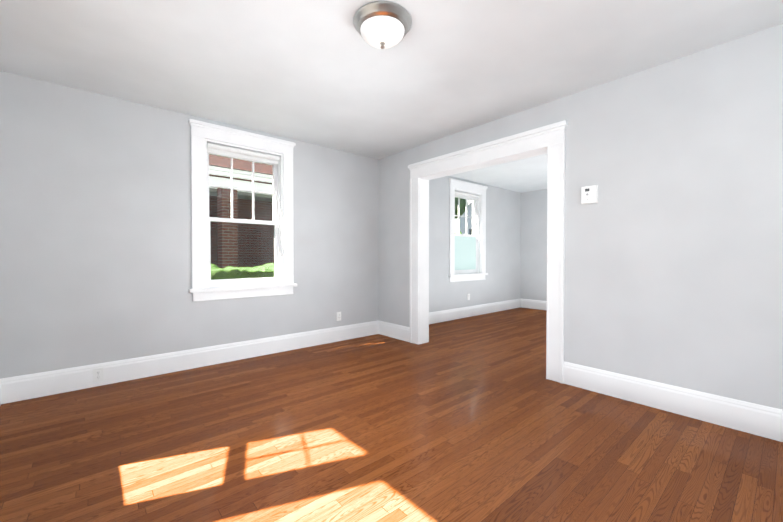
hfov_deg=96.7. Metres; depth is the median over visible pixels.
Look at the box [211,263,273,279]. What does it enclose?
hedge
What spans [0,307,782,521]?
floor
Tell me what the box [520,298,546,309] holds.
baseboard
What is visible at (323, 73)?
ceiling
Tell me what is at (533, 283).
wall
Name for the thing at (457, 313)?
baseboard
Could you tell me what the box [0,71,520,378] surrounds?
wall
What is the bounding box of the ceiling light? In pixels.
[353,1,411,48]
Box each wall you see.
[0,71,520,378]
[378,24,782,409]
[520,189,546,300]
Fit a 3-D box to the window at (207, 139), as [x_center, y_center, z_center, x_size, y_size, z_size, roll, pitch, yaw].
[-1.634,-0.499,3.856,1.124,1.790,0.285,-1,1,-41]
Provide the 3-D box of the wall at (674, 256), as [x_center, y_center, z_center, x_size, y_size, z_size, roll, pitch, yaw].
[1.423,-0.183,3.258,0.150,2.500,4.740,-1,1,-41]
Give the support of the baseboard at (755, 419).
attached to the wall at (674, 256)
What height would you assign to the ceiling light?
0.161 m
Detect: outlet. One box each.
[93,367,103,381]
[336,312,340,320]
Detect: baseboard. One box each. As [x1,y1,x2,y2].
[0,378,3,404]
[4,320,379,403]
[380,321,409,341]
[429,299,519,323]
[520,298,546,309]
[563,361,782,441]
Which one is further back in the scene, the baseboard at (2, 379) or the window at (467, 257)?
the window at (467, 257)
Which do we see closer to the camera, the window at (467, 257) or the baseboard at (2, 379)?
the baseboard at (2, 379)
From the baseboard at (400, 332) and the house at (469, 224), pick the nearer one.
the baseboard at (400, 332)
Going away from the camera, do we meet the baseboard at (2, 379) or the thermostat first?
the baseboard at (2, 379)
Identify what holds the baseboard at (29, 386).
attached to the wall at (95, 234)
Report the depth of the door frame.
3.38 m
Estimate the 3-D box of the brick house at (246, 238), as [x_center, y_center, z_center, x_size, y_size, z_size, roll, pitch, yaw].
[-8.123,-1.734,9.560,17.300,6.640,9.000,-1,1,-41]
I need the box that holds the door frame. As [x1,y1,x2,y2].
[408,120,567,383]
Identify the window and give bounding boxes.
[188,119,296,301]
[448,178,487,281]
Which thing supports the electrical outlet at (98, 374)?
attached to the baseboard at (29, 386)
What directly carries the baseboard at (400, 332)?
attached to the wall at (674, 256)
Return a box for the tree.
[455,197,467,217]
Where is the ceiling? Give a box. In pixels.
[0,0,782,192]
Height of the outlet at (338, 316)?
0.115 m
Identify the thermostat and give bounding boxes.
[581,185,597,203]
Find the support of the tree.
on the ground
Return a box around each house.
[209,154,273,267]
[455,200,471,234]

